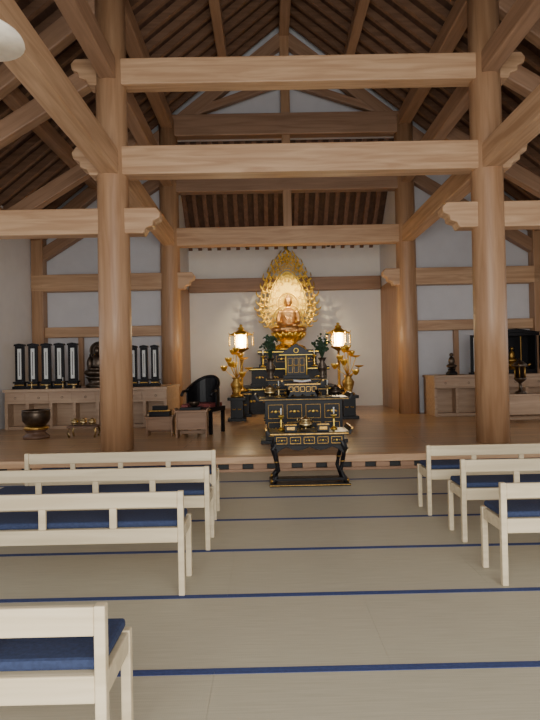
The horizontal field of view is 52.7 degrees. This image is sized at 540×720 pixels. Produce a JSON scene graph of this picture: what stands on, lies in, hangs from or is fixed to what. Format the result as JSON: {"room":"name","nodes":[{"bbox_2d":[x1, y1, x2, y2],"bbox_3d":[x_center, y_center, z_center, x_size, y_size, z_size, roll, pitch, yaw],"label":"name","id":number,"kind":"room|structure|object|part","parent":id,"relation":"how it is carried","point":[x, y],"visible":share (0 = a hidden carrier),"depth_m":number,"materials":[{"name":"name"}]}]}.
{"room":"house of worship","nodes":[
{"label":"house of worship","id":0,"kind":"room"},
{"bbox_2d":[0,205,31,428],"bbox_3d":[-6.214,-0.986,5.976,0.140,5.450,17.200,-1,-1,0],"label":"wall","id":1,"kind":"structure","parent":0,"point":[15,254],"depth_m":13.10,"materials":[{"name":"white paint"}]},
{"bbox_2d":[0,0,278,208],"bbox_3d":[-3.345,-6.079,6.089,7.600,6.180,17.300,-1,-1,0],"label":"ceiling","id":2,"kind":"structure","parent":0,"point":[22,4],"depth_m":11.78,"materials":[{"name":"brown wood"}]},
{"bbox_2d":[0,0,278,209],"bbox_3d":[-3.243,-6.022,5.919,7.494,6.037,16.660,-1,-1,0],"label":"rafters","id":3,"kind":"object","parent":2,"relation":"attached to","point":[36,7],"visible":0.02,"depth_m":11.97,"materials":[{"name":"brown wood"}]},
{"bbox_2d":[0,19,24,61],"bbox_3d":[-2.173,-4.511,4.031,0.600,4.300,0.600,-1,-1,0],"label":"pendant lamp","id":4,"kind":"object","parent":3,"relation":"hanging from","point":[12,46],"visible":1,"depth_m":4.07,"materials":[{"name":"white"}]},
{"bbox_2d":[179,195,190,403],"bbox_3d":[-2.601,-2.152,15.907,0.120,7.380,2.600,-1,-1,0],"label":"wall","id":5,"kind":"structure","parent":0,"point":[184,252],"depth_m":16.18,"materials":[{"name":"white paint"}]},
{"bbox_2d":[0,468,539,719],"bbox_3d":[0.629,1.646,2.613,13.600,0.152,10.850,-1,-1,0],"label":"floor","id":6,"kind":"structure","parent":0,"point":[353,602],"depth_m":3.53,"materials":[{"name":"wicker"}]},
{"bbox_2d":[0,602,133,719],"bbox_3d":[-1.547,1.253,2.120,1.930,0.710,0.380,-1,-1,0],"label":"wooden bench","id":7,"kind":"object","parent":6,"relation":"on","point":[50,654],"visible":1,"depth_m":1.94,"materials":[{"name":"beige wood"}]},
{"bbox_2d":[0,618,124,670],"bbox_3d":[-1.550,1.129,2.144,1.880,0.043,0.335,-1,-1,0],"label":"seat cushion","id":8,"kind":"object","parent":7,"relation":"on","point":[39,653],"depth_m":2.05,"materials":[{"name":"blue fabric"}]},
{"bbox_2d":[0,490,191,595],"bbox_3d":[-1.551,1.269,3.890,1.930,0.710,0.380,-1,-1,0],"label":"wooden bench","id":9,"kind":"object","parent":6,"relation":"on","point":[111,526],"visible":1,"depth_m":3.71,"materials":[{"name":"beige wood"}]},
{"bbox_2d":[0,508,187,529],"bbox_3d":[-1.554,1.146,3.914,1.880,0.043,0.335,-1,-1,0],"label":"seat cushion","id":10,"kind":"object","parent":9,"relation":"on","point":[128,518],"depth_m":3.82,"materials":[{"name":"blue fabric"}]},
{"bbox_2d":[0,466,214,549],"bbox_3d":[-1.476,1.276,4.791,1.930,0.710,0.380,-1,-1,0],"label":"wooden bench","id":11,"kind":"object","parent":6,"relation":"on","point":[196,494],"visible":0.67,"depth_m":4.61,"materials":[{"name":"beige wood"}]},
{"bbox_2d":[0,482,210,494],"bbox_3d":[-1.479,1.153,4.814,1.880,0.043,0.335,-1,-1,0],"label":"seat cushion","id":12,"kind":"object","parent":11,"relation":"on","point":[193,488],"depth_m":4.79,"materials":[{"name":"blue fabric"}]},
{"bbox_2d":[24,449,219,519],"bbox_3d":[-1.511,1.285,5.690,1.930,0.710,0.380,-1,-1,0],"label":"wooden bench","id":13,"kind":"object","parent":6,"relation":"on","point":[168,457],"visible":0.56,"depth_m":5.51,"materials":[{"name":"beige wood"}]},
{"bbox_2d":[40,464,216,473],"bbox_3d":[-1.514,1.162,5.714,1.880,0.043,0.335,-1,-1,0],"label":"seat cushion","id":14,"kind":"object","parent":13,"relation":"on","point":[210,465],"depth_m":5.80,"materials":[{"name":"blue fabric"}]},
{"bbox_2d":[0,451,539,472],"bbox_3d":[0.611,1.506,8.015,13.410,0.232,0.190,-1,-1,0],"label":"platform step edge","id":15,"kind":"object","parent":6,"relation":"on","point":[410,459],"visible":0.56,"depth_m":7.93,"materials":[{"name":"brown wood"}]},
{"bbox_2d":[0,405,539,467],"bbox_3d":[0.572,1.555,12.650,13.380,0.220,9.078,-1,-1,0],"label":"platform","id":16,"kind":"object","parent":6,"relation":"on","point":[378,428],"visible":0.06,"depth_m":10.12,"materials":[{"name":"brown wood"}]},
{"bbox_2d":[21,409,50,439],"bbox_3d":[-4.575,1.253,10.665,0.540,0.550,0.540,-1,-1,0],"label":"bowl","id":17,"kind":"object","parent":16,"relation":"on","point":[35,420],"visible":1,"depth_m":10.48,"materials":[{"name":"brown metal"}]},
{"bbox_2d":[31,239,47,385],"bbox_3d":[-6.029,-0.949,14.278,0.300,5.078,0.300,-1,-1,0],"label":"wall pillar","id":18,"kind":"structure","parent":16,"relation":"on","point":[38,266],"depth_m":14.14,"materials":[{"name":"brown wood"}]},
{"bbox_2d":[78,337,84,385],"bbox_3d":[-4.960,0.488,14.370,0.120,2.162,0.120,-1,-1,0],"label":"post","id":19,"kind":"object","parent":16,"relation":"on","point":[80,339],"visible":0.56,"depth_m":14.31,"materials":[{"name":"brown wood"}]},
{"bbox_2d":[67,424,100,437],"bbox_3d":[-3.642,1.391,10.668,0.578,0.228,0.320,-1,-1,0],"label":"table","id":20,"kind":"object","parent":16,"relation":"on","point":[94,426],"visible":0.95,"depth_m":10.53,"materials":[{"name":"brown wood"}]},
{"bbox_2d":[70,418,78,425],"bbox_3d":[-3.816,1.199,10.649,0.144,0.152,0.144,-2,-1,45],"label":"vessel","id":21,"kind":"object","parent":20,"relation":"on","point":[73,421],"visible":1,"depth_m":10.60,"materials":[{"name":"gold metal"}]},
{"bbox_2d":[79,417,87,424],"bbox_3d":[-3.646,1.195,10.650,0.144,0.152,0.144,-2,-1,45],"label":"vessel","id":22,"kind":"object","parent":20,"relation":"on","point":[83,420],"visible":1,"depth_m":10.61,"materials":[{"name":"gold metal"}]},
{"bbox_2d":[87,417,96,424],"bbox_3d":[-3.475,1.192,10.651,0.144,0.152,0.144,-2,-1,45],"label":"vessel","id":23,"kind":"object","parent":20,"relation":"on","point":[92,420],"visible":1,"depth_m":10.61,"materials":[{"name":"gold metal"}]},
{"bbox_2d":[2,384,179,429],"bbox_3d":[-4.116,1.091,13.039,3.650,0.900,1.860,-1,-1,0],"label":"base cabinet","id":24,"kind":"object","parent":16,"relation":"on","point":[66,404],"visible":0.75,"depth_m":12.18,"materials":[{"name":"brown wood"}]},
{"bbox_2d":[12,344,27,388],"bbox_3d":[-5.717,0.145,12.469,0.288,1.040,0.200,-1,-1,0],"label":"tablet","id":25,"kind":"object","parent":24,"relation":"on","point":[20,383],"visible":0.98,"depth_m":12.44,"materials":[{"name":"black paint"}]},
{"bbox_2d":[25,343,39,388],"bbox_3d":[-5.415,0.139,12.471,0.288,1.040,0.200,-1,-1,0],"label":"tablet","id":26,"kind":"object","parent":24,"relation":"on","point":[32,348],"visible":0.87,"depth_m":12.44,"materials":[{"name":"black paint"}]},
{"bbox_2d":[39,343,52,388],"bbox_3d":[-5.113,0.133,12.472,0.288,1.040,0.200,-1,-1,0],"label":"tablet","id":27,"kind":"object","parent":24,"relation":"on","point":[45,347],"visible":0.96,"depth_m":12.44,"materials":[{"name":"black paint"}]},
{"bbox_2d":[52,343,66,388],"bbox_3d":[-4.811,0.127,12.474,0.288,1.040,0.200,-1,-1,0],"label":"tablet","id":28,"kind":"object","parent":24,"relation":"on","point":[59,347],"visible":0.92,"depth_m":12.44,"materials":[{"name":"black paint"}]},
{"bbox_2d":[65,343,80,387],"bbox_3d":[-4.509,0.121,12.476,0.288,1.040,0.200,-1,-1,0],"label":"tablet","id":29,"kind":"object","parent":24,"relation":"on","point":[72,347],"visible":0.96,"depth_m":12.44,"materials":[{"name":"black paint"}]},
{"bbox_2d":[84,341,99,387],"bbox_3d":[-4.009,0.098,12.668,0.620,1.070,0.500,-1,-1,0],"label":"bronze statue","id":30,"kind":"object","parent":24,"relation":"on","point":[93,373],"visible":0.57,"depth_m":12.55,"materials":[{"name":"black paint"}]},
{"bbox_2d":[132,345,138,386],"bbox_3d":[-3.178,0.136,12.683,0.240,0.960,0.200,-1,-1,0],"label":"tablet","id":31,"kind":"object","parent":24,"relation":"on","point":[134,348],"visible":0.48,"depth_m":12.65,"materials":[{"name":"black paint"}]},
{"bbox_2d":[138,345,150,386],"bbox_3d":[-2.928,0.131,12.684,0.240,0.960,0.200,-1,-1,0],"label":"tablet","id":32,"kind":"object","parent":24,"relation":"on","point":[144,381],"visible":0.98,"depth_m":12.65,"materials":[{"name":"black paint"}]},
{"bbox_2d":[149,345,160,385],"bbox_3d":[-2.678,0.126,12.685,0.240,0.960,0.200,-1,-1,0],"label":"tablet","id":33,"kind":"object","parent":24,"relation":"on","point":[155,381],"visible":0.98,"depth_m":12.65,"materials":[{"name":"black paint"}]},
{"bbox_2d":[94,0,133,451],"bbox_3d":[-2.588,-2.427,9.009,0.524,7.798,0.524,-1,-1,0],"label":"wooden pillar","id":34,"kind":"structure","parent":16,"relation":"on","point":[114,268],"depth_m":8.79,"materials":[{"name":"brown wood"}]},
{"bbox_2d":[0,207,162,238],"bbox_3d":[-3.987,-2.238,9.000,4.396,0.420,0.280,-1,-1,0],"label":"tie beam","id":35,"kind":"structure","parent":34,"relation":"attached to","point":[138,222],"depth_m":8.87,"materials":[{"name":"brown wood"}]},
{"bbox_2d":[0,0,173,245],"bbox_3d":[-2.588,-3.235,5.917,0.300,0.400,16.800,-1,-1,0],"label":"beam","id":36,"kind":"structure","parent":34,"relation":"attached to","point":[38,71],"depth_m":6.62,"materials":[{"name":"brown wood"}]},
{"bbox_2d":[71,52,524,92],"bbox_3d":[0.465,-4.767,9.047,7.432,0.430,0.300,-1,-1,0],"label":"crossbeam","id":37,"kind":"object","parent":34,"relation":"attached to","point":[411,70],"visible":0.77,"depth_m":8.90,"materials":[{"name":"brown wood"}]},
{"bbox_2d":[72,140,526,180],"bbox_3d":[0.494,-3.308,9.034,7.440,0.470,0.320,-1,-1,0],"label":"crossbeam","id":38,"kind":"object","parent":34,"relation":"attached to","point":[437,157],"visible":0.84,"depth_m":8.88,"materials":[{"name":"brown wood"}]},
{"bbox_2d":[144,413,175,436],"bbox_3d":[-2.144,1.270,10.677,0.585,0.418,0.350,-1,-1,0],"label":"desk","id":39,"kind":"object","parent":16,"relation":"on","point":[165,423],"visible":0.98,"depth_m":10.55,"materials":[{"name":"brown wood"}]},
{"bbox_2d":[148,405,171,416],"bbox_3d":[-2.149,0.998,10.680,0.420,0.200,0.260,-1,-1,0],"label":"box","id":40,"kind":"object","parent":39,"relation":"on","point":[157,411],"visible":1,"depth_m":10.56,"materials":[{"name":"paint"}]},
{"bbox_2d":[158,118,182,406],"bbox_3d":[-2.617,-2.378,14.309,0.524,7.798,0.524,-1,-1,0],"label":"wooden pillar","id":41,"kind":"structure","parent":16,"relation":"on","point":[171,329],"depth_m":14.09,"materials":[{"name":"brown wood"}]},
{"bbox_2d":[45,325,160,337],"bbox_3d":[-4.435,-0.740,14.344,3.300,0.270,0.200,-1,-1,0],"label":"lintel","id":42,"kind":"object","parent":41,"relation":"attached to","point":[55,332],"visible":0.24,"depth_m":14.24,"materials":[{"name":"brown wood"}]},
{"bbox_2d":[31,272,195,292],"bbox_3d":[-4.087,-2.027,14.278,4.246,0.440,0.260,-1,-1,0],"label":"tie beam","id":43,"kind":"structure","parent":41,"relation":"attached to","point":[63,283],"depth_m":14.14,"materials":[{"name":"brown wood"}]},
{"bbox_2d":[0,0,539,261],"bbox_3d":[0.461,-5.825,6.022,13.341,6.200,16.930,-1,-1,0],"label":"roof truss","id":44,"kind":"object","parent":41,"relation":"on","point":[520,19],"visible":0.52,"depth_m":11.00,"materials":[{"name":"brown wood"}]},
{"bbox_3d":[0.382,-7.492,14.373,0.240,2.050,0.240,-1,-1,0],"label":"king post","id":45,"kind":"part","parent":44,"relation":"part of","materials":[{"name":"brown wood"}]},
{"bbox_2d":[172,111,397,139],"bbox_3d":[0.408,-6.178,14.361,6.400,0.560,0.300,-1,-1,0],"label":"crossbeam","id":46,"kind":"object","parent":41,"relation":"attached to","point":[354,123],"visible":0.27,"depth_m":14.21,"materials":[{"name":"brown wood"}]},
{"bbox_2d":[176,176,397,194],"bbox_3d":[0.440,-4.598,14.346,6.200,0.340,0.280,-1,-1,0],"label":"crossbeam","id":47,"kind":"object","parent":41,"relation":"attached to","point":[357,183],"visible":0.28,"depth_m":14.21,"materials":[{"name":"brown wood"}]},
{"bbox_2d":[176,224,398,247],"bbox_3d":[0.466,-3.258,14.334,6.200,0.470,0.300,-1,-1,0],"label":"crossbeam","id":48,"kind":"object","parent":41,"relation":"attached to","point":[367,234],"visible":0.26,"depth_m":14.19,"materials":[{"name":"brown wood"}]},
{"bbox_2d":[173,407,209,438],"bbox_3d":[-1.474,1.184,10.332,0.655,0.558,0.360,-1,-1,0],"label":"desk","id":49,"kind":"object","parent":16,"relation":"on","point":[187,421],"visible":0.99,"depth_m":10.20,"materials":[{"name":"brown wood"}]},
{"bbox_2d":[179,401,201,409],"bbox_3d":[-1.500,0.866,10.335,0.400,0.150,0.240,-1,-1,0],"label":"tray","id":50,"kind":"object","parent":49,"relation":"on","point":[194,404],"visible":1,"depth_m":10.25,"materials":[{"name":"black wood"}]},
{"bbox_2d":[180,375,224,434],"bbox_3d":[-1.335,0.885,11.031,0.759,1.162,0.633,-1,-1,25],"label":"chair","id":51,"kind":"object","parent":16,"relation":"on","point":[205,390],"visible":0.9,"depth_m":11.15,"materials":[{"name":"black wood"}]},
{"bbox_2d":[227,397,246,421],"bbox_3d":[-0.799,1.192,13.285,0.440,0.570,0.440,-1,-1,0],"label":"pedestal","id":52,"kind":"object","parent":16,"relation":"on","point":[237,404],"visible":0.99,"depth_m":13.13,"materials":[{"name":"black wood"}]},
{"bbox_2d":[220,347,252,397],"bbox_3d":[-0.808,0.294,13.265,0.806,1.221,0.533,-1,-1,0],"label":"bouquet","id":53,"kind":"object","parent":52,"relation":"on","point":[236,385],"visible":1,"depth_m":13.21,"materials":[{"name":"gold metal"}]},
{"bbox_2d":[232,391,251,416],"bbox_3d":[-0.726,1.160,14.333,0.500,0.650,0.506,-1,-1,0],"label":"pedestal","id":54,"kind":"object","parent":16,"relation":"on","point":[247,413],"visible":0.4,"depth_m":14.16,"materials":[{"name":"black wood"}]},
{"bbox_2d":[228,324,253,391],"bbox_3d":[-0.750,-0.058,14.347,0.677,1.780,0.590,-1,-1,0],"label":"lantern","id":55,"kind":"object","parent":54,"relation":"on","point":[241,335],"visible":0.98,"depth_m":14.26,"materials":[{"name":"gold metal"}]},
{"bbox_2d":[243,349,336,413],"bbox_3d":[0.534,0.595,15.909,2.740,1.758,2.178,-1,-1,0],"label":"platform","id":56,"kind":"object","parent":16,"relation":"on","point":[259,374],"visible":0.41,"depth_m":15.19,"materials":[{"name":"black wood"}]},
{"bbox_2d":[261,350,265,366],"bbox_3d":[-0.195,-0.040,15.300,0.160,0.485,0.158,-1,-1,0],"label":"candlestick","id":57,"kind":"object","parent":56,"relation":"on","point":[263,365],"visible":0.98,"depth_m":15.28,"materials":[{"name":"gold metal"}]},
{"bbox_2d":[254,246,320,349],"bbox_3d":[0.486,-1.897,16.177,2.043,3.221,1.045,-1,-1,7],"label":"statue","id":58,"kind":"object","parent":56,"relation":"on","point":[287,304],"visible":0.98,"depth_m":16.54,"materials":[{"name":"gold metal"}]},
{"bbox_2d":[264,378,327,420],"bbox_3d":[0.547,0.905,11.192,1.350,1.050,0.906,-1,-1,0],"label":"stand","id":59,"kind":"object","parent":16,"relation":"on","point":[273,382],"visible":0.17,"depth_m":10.90,"materials":[{"name":"black wood"}]},
{"bbox_2d":[259,334,280,378],"bbox_3d":[0.005,-0.066,11.003,0.393,0.902,0.340,-1,-1,-38],"label":"flower vase","id":60,"kind":"object","parent":59,"relation":"on","point":[269,343],"visible":1,"depth_m":10.92,"materials":[{"name":"brown metal"}]},
{"bbox_2d":[279,344,312,378],"bbox_3d":[0.529,0.024,11.196,0.680,0.709,0.414,-1,-1,0],"label":"shrine","id":61,"kind":"object","parent":59,"relation":"on","point":[295,355],"visible":1,"depth_m":11.06,"materials":[{"name":"black wood"}]},
{"bbox_2d":[311,333,330,377],"bbox_3d":[1.046,-0.087,10.948,0.400,0.901,0.424,-1,-1,0],"label":"flower vase","id":62,"kind":"object","parent":59,"relation":"on","point":[321,346],"visible":1,"depth_m":10.92,"materials":[{"name":"brown metal"}]},
{"bbox_2d":[254,385,352,443],"bbox_3d":[0.576,0.923,9.543,1.676,0.980,0.645,-1,-1,0],"label":"chest","id":63,"kind":"object","parent":16,"relation":"on","point":[320,407],"depth_m":9.28,"materials":[{"name":"black wood"}]},
{"bbox_2d":[262,385,277,396],"bbox_3d":[-0.002,0.535,9.495,0.211,0.223,0.211,-2,-1,45],"label":"incense burner","id":64,"kind":"object","parent":63,"relation":"on","point":[269,390],"visible":1,"depth_m":9.43,"materials":[{"name":"gold metal"}]},
{"bbox_2d":[281,379,323,396],"bbox_3d":[0.567,0.516,9.646,0.744,0.343,0.346,-1,-1,0],"label":"desk","id":65,"kind":"object","parent":63,"relation":"on","point":[305,388],"visible":1,"depth_m":9.51,"materials":[{"name":"black wood"}]},
{"bbox_2d":[293,379,310,382],"bbox_3d":[0.564,0.371,9.650,0.314,0.054,0.210,-1,-1,0],"label":"book","id":66,"kind":"object","parent":65,"relation":"on","point":[307,380],"visible":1,"depth_m":9.55,"materials":[{"name":"white paper"}]},
{"bbox_3d":[1.138,0.523,9.502,0.192,0.203,0.192,-2,-1,45],"label":"incense burner","id":67,"kind":"part","parent":63,"relation":"part of","materials":[{"name":"black metal"}]},
{"bbox_2d":[342,394,358,418],"bbox_3d":[1.920,1.137,13.300,0.440,0.570,0.440,-1,-1,0],"label":"pedestal","id":68,"kind":"object","parent":16,"relation":"on","point":[348,406],"visible":0.85,"depth_m":13.15,"materials":[{"name":"black wood"}]},
{"bbox_2d":[331,345,363,394],"bbox_3d":[1.911,0.240,13.280,0.806,1.221,0.533,-1,-1,0],"label":"bouquet","id":69,"kind":"object","parent":68,"relation":"on","point":[348,383],"visible":1,"depth_m":13.23,"materials":[{"name":"gold metal"}]},
{"bbox_2d":[394,114,419,413],"bbox_3d":[3.582,-2.501,14.343,0.524,7.798,0.524,-1,-1,0],"label":"wooden pillar","id":70,"kind":"structure","parent":16,"relation":"on","point":[407,317],"depth_m":14.12,"materials":[{"name":"brown wood"}]},
{"bbox_2d":[381,266,539,285],"bbox_3d":[5.065,-2.210,14.328,4.246,0.440,0.260,-1,-1,0],"label":"tie beam","id":71,"kind":"structure","parent":70,"relation":"attached to","point":[429,276],"depth_m":14.20,"materials":[{"name":"brown wood"}]},
{"bbox_2d":[418,318,532,330],"bbox_3d":[5.463,-0.937,14.399,3.300,0.270,0.200,-1,-1,0],"label":"lintel","id":72,"kind":"object","parent":70,"relation":"attached to","point":[519,323],"visible":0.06,"depth_m":14.30,"materials":[{"name":"brown wood"}]},
{"bbox_2d":[453,330,459,373],"bbox_3d":[4.938,0.291,14.424,0.120,2.162,0.120,-1,-1,0],"label":"post","id":73,"kind":"object","parent":16,"relation":"on","point":[455,332],"visible":0.51,"depth_m":14.37,"materials":[{"name":"brown wood"}]},
{"bbox_2d":[422,373,539,415],"bbox_3d":[5.428,0.856,13.767,2.850,1.000,1.010,-1,-1,0],"label":"base cabinet","id":74,"kind":"object","parent":16,"relation":"on","point":[444,395],"visible":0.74,"depth_m":13.48,"materials":[{"name":"brown wood"}]},
{"bbox_2d":[446,353,457,374],"bbox_3d":[4.538,0.096,13.624,0.280,0.550,0.280,-1,-1,0],"label":"statue","id":75,"kind":"object","parent":74,"relation":"on","point":[451,366],"visible":1,"depth_m":13.56,"materials":[{"name":"black paint"}]},
{"bbox_2d":[469,335,474,374],"bbox_3d":[5.154,-0.132,13.629,0.340,0.980,0.160,-1,-1,0],"label":"plaque","id":76,"kind":"object","parent":74,"relation":"on","point":[471,336],"visible":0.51,"depth_m":13.61,"materials":[{"name":"black paint"}]},
{"bbox_2d":[508,328,539,373],"bbox_3d":[6.181,-0.226,13.796,1.316,1.130,0.800,-1,-1,0],"label":"shrine","id":77,"kind":"object","parent":74,"relation":"on","point":[522,343],"visible":0.65,"depth_m":13.92,"materials":[{"name":"paint"}]},
{"bbox_2d":[467,0,509,443],"bbox_3d":[3.610,-2.551,9.043,0.524,7.798,0.524,-1,-1,0],"label":"wooden pillar","id":78,"kind":"structure","parent":16,"relation":"on","point":[490,322],"depth_m":8.83,"materials":[{"name":"brown wood"}]},
{"bbox_2d":[402,84,539,240],"bbox_3d":[3.611,-3.358,5.951,0.300,0.400,16.800,-1,-1,0],"label":"beam","id":79,"kind":"structure","parent":78,"relation":"attached to","point":[522,125],"depth_m":8.52,"materials":[{"name":"brown wood"}]},
{"bbox_2d":[437,200,539,230],"bbox_3d":[5.015,-2.418,9.050,4.396,0.420,0.280,-1,-1,0],"label":"tie beam","id":80,"kind":"structure","parent":78,"relation":"attached to","point":[519,215],"depth_m":8.90,"materials":[{"name":"brown wood"}]},
{"bbox_2d":[509,392,539,420],"bbox_3d":[5.317,1.010,11.620,1.135,0.658,0.400,-1,-1,0],"label":"desk","id":81,"kind":"object","parent":16,"relation":"on","point":[529,403],"visible":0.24,"depth_m":11.47,"materials":[{"name":"brown wood"}]},
{"bbox_2d":[509,358,530,393],"bbox_3d":[5.334,0.336,11.626,0.475,0.760,0.417,-1,-1,0],"label":"bronze lantern","id":82,"kind":"object","parent":81,"relation":"on","point":[519,366],"visible":0.98,"depth_m":11.55,"materials":[{"name":"gold metal"}]},
{"bbox_2d":[527,229,539,372],"bbox_3d":[7.048,-1.210,14.350,0.300,5.078,0.300,-1,-1,0],"label":"wall pillar","id":83,"kind":"structure","parent":16,"relation":"on","point":[534,255],"depth_m":14.21,"materials":[{"name":"brown wood"}]},
{"bbox_3d":[1.834,1.109,14.347,0.500,0.650,0.506,-1,-1,0],"label":"pedestal","id":84,"kind":"object","parent":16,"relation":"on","visible":0},
{"bbox_2d":[326,322,350,389],"bbox_3d":[1.809,-0.109,14.361,0.677,1.780,0.590,-1,-1,0],"label":"lantern","id":85,"kind":"object","parent":84,"relation":"on","point":[338,333],"visible":0.91,"depth_m":14.28,"materials":[{"name":"gold metal"}]},
{"bbox_2d":[265,415,352,486],"bbox_3d":[0.504,1.168,7.190,1.122,0.889,0.505,-1,-1,0],"label":"table","id":86,"kind":"object","parent":6,"relation":"on","point":[302,439],"depth_m":6.97,"materials":[{"name":"black wood"}]},
{"bbox_2d":[278,408,284,430],"bbox_3d":[0.146,0.783,7.224,0.096,0.291,0.094,-1,-1,0],"label":"candlestick","id":87,"kind":"object","parent":86,"relation":"on","point":[281,428],"visible":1,"depth_m":7.21,"materials":[{"name":"gold metal"}]},
{"bbox_2d":[285,424,296,431],"bbox_3d":[0.269,0.880,7.074,0.156,0.090,0.108,-1,-1,0],"label":"offering box","id":88,"kind":"object","parent":86,"relation":"on","point":[288,427],"visible":1,"depth_m":7.02,"materials":[{"name":"paint"}]},
{"bbox_3d":[0.467,0.821,7.155,0.182,0.193,0.182,-2,-1,45],"label":"incense burner","id":89,"kind":"part","parent":86,"relation":"part of","materials":[{"name":"gold metal"}]},
{"bbox_2d":[317,423,328,430],"bbox_3d":[0.689,0.872,7.076,0.156,0.090,0.108,-1,-1,0],"label":"offering box","id":90,"kind":"object","parent":86,"relation":"on","point":[320,426],"visible":1,"depth_m":7.03,"materials":[{"name":"paint"}]},
{"bbox_2d":[330,407,337,428],"bbox_3d":[0.846,0.769,7.228,0.096,0.291,0.094,-1,-1,0],"label":"candlestick","id":91,"kind":"object","parent":86,"relation":"on","point":[333,415],"visible":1,"depth_m":7.21,"materials":[{"name":"gold metal"}]},
{"bbox_2d":[417,443,539,515],"bbox_3d":[2.558,1.204,5.713,1.930,0.710,0.380,-1,-1,0],"label":"wooden bench","id":92,"kind":"object","parent":6,"relation":"on","point":[442,469],"visible":0.74,"depth_m":5.53,"materials":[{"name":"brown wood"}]},
{"bbox_2d":[420,457,539,468],"bbox_3d":[2.556,1.080,5.736,1.880,0.043,0.335,-1,-1,0],"label":"seat cushion","id":93,"kind":"object","parent":92,"relation":"on","point":[443,463],"depth_m":5.69,"materials":[{"name":"blue fabric"}]},
{"bbox_2d":[447,458,539,541],"bbox_3d":[2.613,1.195,4.873,1.930,0.710,0.380,-1,-1,0],"label":"wooden bench","id":94,"kind":"object","parent":6,"relation":"on","point":[467,487],"visible":0.94,"depth_m":4.69,"materials":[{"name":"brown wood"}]},
{"bbox_2d":[450,474,539,487],"bbox_3d":[2.610,1.072,4.897,1.880,0.043,0.335,-1,-1,0],"label":"seat cushion","id":95,"kind":"object","parent":94,"relation":"on","point":[472,481],"depth_m":4.85,"materials":[{"name":"blue fabric"}]},
{"bbox_2d":[480,482,539,585],"bbox_3d":[2.562,1.187,3.953,1.930,0.710,0.380,-1,-1,0],"label":"wooden bench","id":96,"kind":"object","parent":6,"relation":"on","point":[508,516],"visible":1,"depth_m":3.77,"materials":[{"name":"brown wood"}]},
{"bbox_2d":[484,499,539,516],"bbox_3d":[2.560,1.064,3.976,1.880,0.043,0.335,-1,-1,0],"label":"seat cushion","id":97,"kind":"object","parent":96,"relation":"on","point":[531,507],"depth_m":3.93,"materials":[{"name":"blue fabric"}]},
{"bbox_2d":[177,138,393,250],"bbox_3d":[0.427,-4.782,16.018,6.200,2.760,2.700,-1,-1,0],"label":"ceiling","id":98,"kind":"structure","parent":0,"point":[327,208],"depth_m":16.26,"materials":[{"name":"brown wood"}]},
{"bbox_2d":[189,245,382,407],"bbox_3d":[0.494,-1.051,17.273,6.300,5.080,0.120,-1,-1,0],"label":"wall","id":99,"kind":"structure","parent":0,"point":[213,316],"depth_m":17.22,"materials":[{"name":"paint"}]},
{"bbox_2d":[189,276,380,292],"bbox_3d":[0.469,-2.373,17.105,6.000,0.420,0.180,-1,-1,0],"label":"lintel","id":100,"kind":"object","parent":99,"relation":"attached to","point":[330,283],"visible":0.67,"depth_m":17.02,"materials":[{"name":"brown wood"}]},
{"bbox_2d":[46,26,529,411],"bbox_3d":[0.454,-3.796,14.579,13.600,10.520,0.120,-1,-1,0],"label":"wall","id":101,"kind":"structure","parent":0,"point":[439,245],"depth_m":14.51,"materials":[{"name":"white paint"}]},
{"bbox_2d":[379,191,398,410],"bbox_3d":[3.558,-2.275,15.941,0.120,7.380,2.600,-1,-1,0],"label":"wall","id":102,"kind":"structure","parent":0,"point":[390,384],"depth_m":16.03,"materials":[{"name":"white paint"}]},
{"bbox_2d":[290,0,539,199],"bbox_3d":[4.253,-6.230,6.131,7.600,6.180,17.300,-1,-1,0],"label":"ceiling","id":103,"kind":"structure","parent":0,"point":[444,3],"depth_m":12.24,"materials":[{"name":"brown wood"}]},
{"bbox_2d":[289,0,539,200],"bbox_3d":[4.155,-6.170,5.960,7.494,6.037,16.660,-1,-1,0],"label":"rafters","id":104,"kind":"object","parent":103,"relation":"attached to","point":[532,59],"visible":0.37,"depth_m":12.41,"materials":[{"name":"brown wood"}]}
]}

